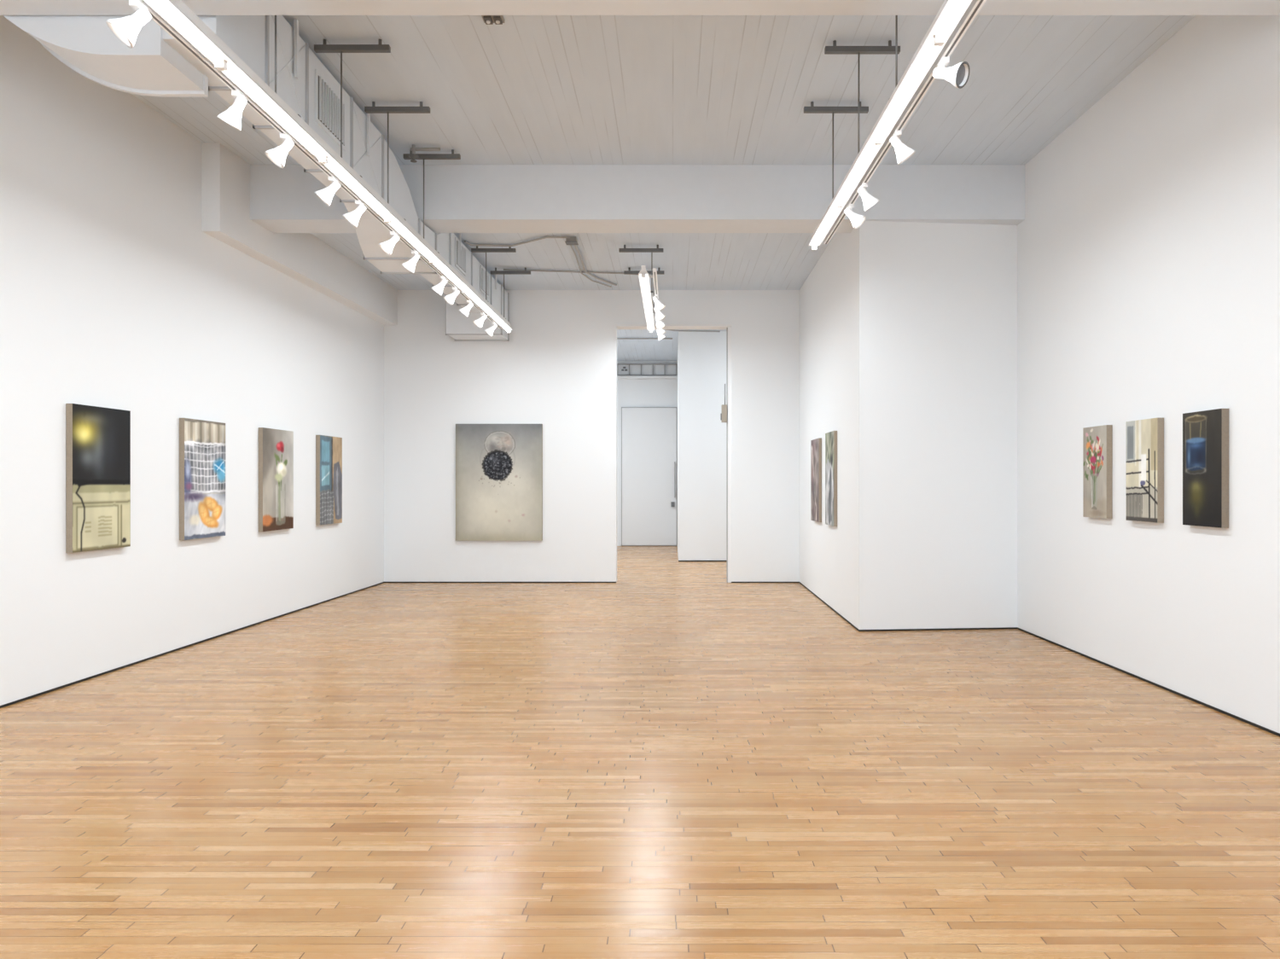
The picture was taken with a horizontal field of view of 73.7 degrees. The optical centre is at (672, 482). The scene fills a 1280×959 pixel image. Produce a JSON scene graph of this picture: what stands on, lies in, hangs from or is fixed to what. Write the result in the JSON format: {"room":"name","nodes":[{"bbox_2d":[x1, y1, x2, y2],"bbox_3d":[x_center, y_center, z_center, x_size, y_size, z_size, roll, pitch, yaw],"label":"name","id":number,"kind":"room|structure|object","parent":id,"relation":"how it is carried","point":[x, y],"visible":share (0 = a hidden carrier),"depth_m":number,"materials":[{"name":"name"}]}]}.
{"room":"art gallery","nodes":[
{"label":"art gallery","id":0,"kind":"room"},
{"bbox_2d":[0,15,383,705],"bbox_3d":[-4.628,-0.850,4.410,0.400,4.700,16.826,0,0,1],"label":"wall","id":1,"kind":"structure","parent":0,"point":[114,293],"depth_m":7.18,"materials":[{"name":"paint"}]},
{"bbox_2d":[65,403,130,552],"bbox_3d":[-4.432,-0.035,6.605,0.048,1.100,0.651,0,0,1],"label":"canvas painting","id":2,"kind":"object","parent":1,"relation":"attached to","point":[98,439],"visible":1,"depth_m":6.54,"materials":[{"name":"fabric"}]},
{"bbox_2d":[0,581,383,708],"bbox_3d":[-4.500,1.492,4.410,0.006,0.016,16.824,0,0,1],"label":"baseboard","id":3,"kind":"structure","parent":1,"relation":"attached to","point":[234,631],"depth_m":7.33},
{"bbox_2d":[179,418,225,540],"bbox_3d":[-4.404,-0.035,8.010,0.048,1.100,0.681,0,0,1],"label":"canvas painting","id":4,"kind":"object","parent":1,"relation":"attached to","point":[201,443],"visible":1,"depth_m":7.94,"materials":[{"name":"fabric"}]},
{"bbox_2d":[258,427,293,531],"bbox_3d":[-4.375,-0.035,9.430,0.048,1.110,0.701,0,0,1],"label":"canvas painting","id":5,"kind":"object","parent":1,"relation":"attached to","point":[276,446],"visible":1,"depth_m":9.37,"materials":[{"name":"fabric"}]},
{"bbox_2d":[315,435,342,525],"bbox_3d":[-4.347,-0.035,10.815,0.048,1.110,0.671,0,0,1],"label":"canvas painting","id":6,"kind":"object","parent":1,"relation":"attached to","point":[328,449],"visible":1,"depth_m":10.74,"materials":[{"name":"fabric"}]},
{"bbox_2d":[201,142,397,325],"bbox_3d":[-4.291,-2.785,10.425,0.220,0.830,4.795,0,0,1],"label":"ceiling beam","id":7,"kind":"structure","parent":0,"point":[304,258],"depth_m":9.17,"materials":[{"name":"paint"}]},
{"bbox_2d":[309,232,835,360],"bbox_3d":[-0.400,-3.150,15.020,9.600,0.500,11.960,0,0,0],"label":"ceiling","id":8,"kind":"structure","parent":0,"point":[689,261],"depth_m":11.18,"materials":[{"name":"white paint"}]},
{"bbox_2d":[419,232,509,341],"bbox_3d":[-2.850,-2.511,10.928,0.812,0.774,3.745,0,0,0],"label":"ventilation duct","id":9,"kind":"object","parent":8,"relation":"attached to","point":[461,328],"visible":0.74,"depth_m":11.58,"materials":[{"name":"metal"}]},
{"bbox_2d":[464,236,570,246],"bbox_3d":[-1.819,-2.878,10.193,1.297,0.023,0.290,0,0,11],"label":"conduit","id":10,"kind":"object","parent":8,"relation":"attached to","point":[544,237],"visible":1,"depth_m":10.25,"materials":[{"name":"metal"}]},
{"bbox_2d":[503,268,623,273],"bbox_3d":[-1.302,-2.878,11.636,1.971,0.023,0.060,0,0,-8],"label":"conduit","id":11,"kind":"object","parent":8,"relation":"attached to","point":[544,270],"visible":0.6,"depth_m":11.60,"materials":[{"name":"grey metal"}]},
{"bbox_2d":[564,236,578,244],"bbox_3d":[-1.192,-2.867,10.098,0.140,0.066,0.140,0,0,0],"label":"junction box","id":12,"kind":"object","parent":8,"relation":"attached to","point":[573,240],"visible":1,"depth_m":10.04,"materials":[{"name":"grey metal"}]},
{"bbox_2d":[570,244,611,287],"bbox_3d":[-1.179,-2.878,11.395,0.250,0.019,2.300,0,0,8],"label":"conduit","id":13,"kind":"object","parent":8,"relation":"attached to","point":[573,249],"visible":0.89,"depth_m":11.69,"materials":[{"name":"metal"}]},
{"bbox_2d":[574,244,616,285],"bbox_3d":[-1.114,-2.878,11.289,0.264,0.027,2.306,0,0,9],"label":"conduit","id":14,"kind":"object","parent":8,"relation":"attached to","point":[576,246],"visible":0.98,"depth_m":11.62,"materials":[{"name":"metal"}]},
{"bbox_2d":[618,244,666,340],"bbox_3d":[-0.366,-2.475,10.775,0.568,0.849,3.350,0,0,0],"label":"track light fixture","id":15,"kind":"object","parent":8,"relation":"hanging from","point":[643,275],"visible":1,"depth_m":10.40,"materials":[{"name":"white metal"}]},
{"bbox_2d":[616,337,672,339],"bbox_3d":[-1.850,-2.875,17.000,3.700,0.027,0.028,0,0,0],"label":"conduit","id":16,"kind":"object","parent":8,"relation":"attached to","point":[617,338],"visible":0.33,"depth_m":16.99,"materials":[{"name":"grey metal"}]},
{"bbox_2d":[665,329,720,331],"bbox_3d":[-0.358,-2.875,14.889,1.053,0.027,3.506,0,0,27],"label":"conduit","id":17,"kind":"object","parent":8,"relation":"attached to","point":[666,329],"visible":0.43,"depth_m":16.14,"materials":[{"name":"grey metal"}]},
{"bbox_2d":[384,290,799,581],"bbox_3d":[-1.411,-0.700,12.945,6.643,4.400,0.250,0,0,0],"label":"wall","id":18,"kind":"structure","parent":0,"point":[556,369],"depth_m":12.82,"materials":[{"name":"paint"}]},
{"bbox_2d":[455,424,542,541],"bbox_3d":[-2.598,-0.010,12.794,1.295,1.750,0.048,0,0,0],"label":"canvas painting","id":19,"kind":"object","parent":18,"relation":"attached to","point":[499,467],"visible":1,"depth_m":12.77,"materials":[{"name":"fabric"}]},
{"bbox_2d":[384,581,799,582],"bbox_3d":[-1.212,1.492,12.817,6.243,0.016,0.006,0,0,0],"label":"baseboard","id":20,"kind":"structure","parent":18,"relation":"attached to","point":[384,582],"depth_m":12.81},
{"bbox_2d":[616,324,731,582],"bbox_3d":[0.019,-0.440,12.924,1.731,3.880,0.232,0,0,0],"label":"trim","id":21,"kind":"structure","parent":18,"relation":"attached to","point":[729,328],"depth_m":12.85,"materials":[{"name":"white paint"}]},
{"bbox_2d":[250,164,1024,232],"bbox_3d":[-0.425,-2.925,8.815,8.050,0.550,0.470,0,0,0],"label":"ceiling beam","id":22,"kind":"structure","parent":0,"point":[458,198],"depth_m":8.58,"materials":[{"name":"white paint"}]},
{"bbox_2d":[0,546,1279,958],"bbox_3d":[-0.400,1.575,8.500,9.600,0.150,25.000,0,0,0],"label":"floor","id":23,"kind":"structure","parent":0,"point":[671,759],"depth_m":4.16,"materials":[{"name":"brown wood"}]},
{"bbox_2d":[0,0,1279,15],"bbox_3d":[-0.425,-2.935,4.625,8.350,0.530,0.490,0,0,0],"label":"ceiling beam","id":24,"kind":"structure","parent":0,"point":[7,7],"depth_m":4.79,"materials":[{"name":"white paint"}]},
{"bbox_2d":[616,360,677,546],"bbox_3d":[0.100,-0.700,20.400,8.200,4.400,0.200,0,0,0],"label":"wall","id":25,"kind":"structure","parent":0,"point":[631,392],"depth_m":20.30,"materials":[{"name":"paint"}]},
{"bbox_2d":[616,363,677,378],"bbox_3d":[-1.844,-2.651,20.240,3.912,0.362,0.120,0,0,0],"label":"window","id":26,"kind":"structure","parent":25,"relation":"in","point":[629,364],"depth_m":20.24,"materials":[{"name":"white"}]},
{"bbox_2d":[621,407,676,546],"bbox_3d":[-0.552,-0.150,20.244,1.325,3.300,0.107,0,0,0],"label":"door","id":27,"kind":"structure","parent":25,"relation":"in","point":[648,434],"depth_m":20.25,"materials":[{"name":"paint"}]},
{"bbox_2d":[132,15,1195,164],"bbox_3d":[-0.400,-3.300,2.500,9.600,0.200,13.000,0,0,0],"label":"ceiling","id":28,"kind":"structure","parent":0,"point":[524,90],"depth_m":6.80,"materials":[{"name":"paint"}]},
{"bbox_2d":[3,15,436,273],"bbox_3d":[-3.328,-2.702,6.957,1.685,0.993,4.145,0,0,0],"label":"air duct","id":29,"kind":"object","parent":28,"relation":"attached to","point":[157,65],"visible":0.77,"depth_m":5.59,"materials":[{"name":"metal"}]},
{"bbox_2d":[105,0,530,337],"bbox_3d":[-2.245,-2.565,4.900,0.670,1.269,13.800,0,0,0],"label":"track light fixture","id":30,"kind":"object","parent":28,"relation":"hanging from","point":[175,17],"visible":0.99,"depth_m":5.49,"materials":[{"name":"white metal"}]},
{"bbox_2d":[408,144,440,162],"bbox_3d":[-2.348,-3.122,8.080,0.295,0.156,0.090,0,0,0],"label":"sprinkler","id":31,"kind":"object","parent":28,"relation":"attached to","point":[413,155],"visible":1,"depth_m":8.07,"materials":[{"name":"grey metal"}]},
{"bbox_2d":[481,15,504,24],"bbox_3d":[-1.230,-3.178,5.850,0.140,0.045,0.100,0,0,0],"label":"outlet box","id":32,"kind":"object","parent":28,"relation":"attached to","point":[489,20],"depth_m":5.84,"materials":[{"name":"grey metal"}]},
{"bbox_2d":[803,0,986,250],"bbox_3d":[1.375,-2.616,2.980,0.540,1.168,9.960,0,0,0],"label":"track light fixture","id":33,"kind":"object","parent":28,"relation":"hanging from","point":[930,61],"visible":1,"depth_m":5.31,"materials":[{"name":"white metal"}]},
{"bbox_2d":[677,331,726,560],"bbox_3d":[2.107,-0.700,16.685,3.986,4.400,7.230,0,0,0],"label":"wall","id":34,"kind":"structure","parent":0,"point":[701,356],"depth_m":16.30,"materials":[{"name":"paint"}]},
{"bbox_2d":[678,560,726,561],"bbox_3d":[2.007,1.490,16.295,3.786,0.020,0.010,0,0,0],"label":"baseboard","id":35,"kind":"structure","parent":34,"relation":"attached to","point":[678,561],"depth_m":16.29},
{"bbox_2d":[720,384,727,422],"bbox_3d":[0.775,-1.210,12.920,0.090,0.580,0.120,0,0,0],"label":"intercom box","id":36,"kind":"object","parent":34,"relation":"attached to","point":[724,407],"visible":1,"depth_m":12.86,"materials":[{"name":"beige plastic"}]},
{"bbox_2d":[799,221,1017,629],"bbox_3d":[3.044,-0.850,10.845,2.312,4.700,4.450,0,0,0],"label":"wall partition","id":37,"kind":"structure","parent":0,"point":[908,330],"depth_m":8.72,"materials":[{"name":"paint"}]},
{"bbox_2d":[810,437,821,522],"bbox_3d":[1.878,-0.035,11.145,0.036,1.070,0.610,0,0,0],"label":"canvas painting","id":38,"kind":"object","parent":37,"relation":"attached to","point":[816,445],"visible":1,"depth_m":11.04,"materials":[{"name":"fabric"}]},
{"bbox_2d":[825,430,837,526],"bbox_3d":[1.874,-0.050,10.080,0.038,1.100,0.560,0,0,0],"label":"canvas painting","id":39,"kind":"object","parent":37,"relation":"attached to","point":[831,437],"visible":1,"depth_m":9.95,"materials":[{"name":"fabric"}]},
{"bbox_2d":[1017,15,1279,733],"bbox_3d":[3.783,-0.850,2.385,0.479,4.700,12.770,0,0,0],"label":"wall","id":40,"kind":"structure","parent":0,"point":[1149,235],"depth_m":6.17,"materials":[{"name":"paint"}]},
{"bbox_2d":[799,581,1279,736],"bbox_3d":[2.801,1.492,4.410,1.721,0.016,16.844,0,0,-1],"label":"baseboard","id":41,"kind":"structure","parent":40,"relation":"attached to","point":[1021,630],"depth_m":7.31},
{"bbox_2d":[1082,424,1112,518],"bbox_3d":[3.541,-0.090,7.110,0.048,0.760,0.381,0,0,-1],"label":"canvas painting","id":42,"kind":"object","parent":40,"relation":"attached to","point":[1097,441],"visible":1,"depth_m":7.06,"materials":[{"name":"fabric"}]},
{"bbox_2d":[1126,418,1163,523],"bbox_3d":[3.551,-0.092,6.420,0.048,0.765,0.421,0,0,-1],"label":"canvas painting","id":43,"kind":"object","parent":40,"relation":"attached to","point":[1144,438],"visible":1,"depth_m":6.36,"materials":[{"name":"fabric"}]},
{"bbox_2d":[1182,408,1228,528],"bbox_3d":[3.561,-0.095,5.705,0.048,0.770,0.411,0,0,-1],"label":"canvas painting","id":44,"kind":"object","parent":40,"relation":"attached to","point":[1206,433],"visible":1,"depth_m":5.66,"materials":[{"name":"fabric"}]}
]}

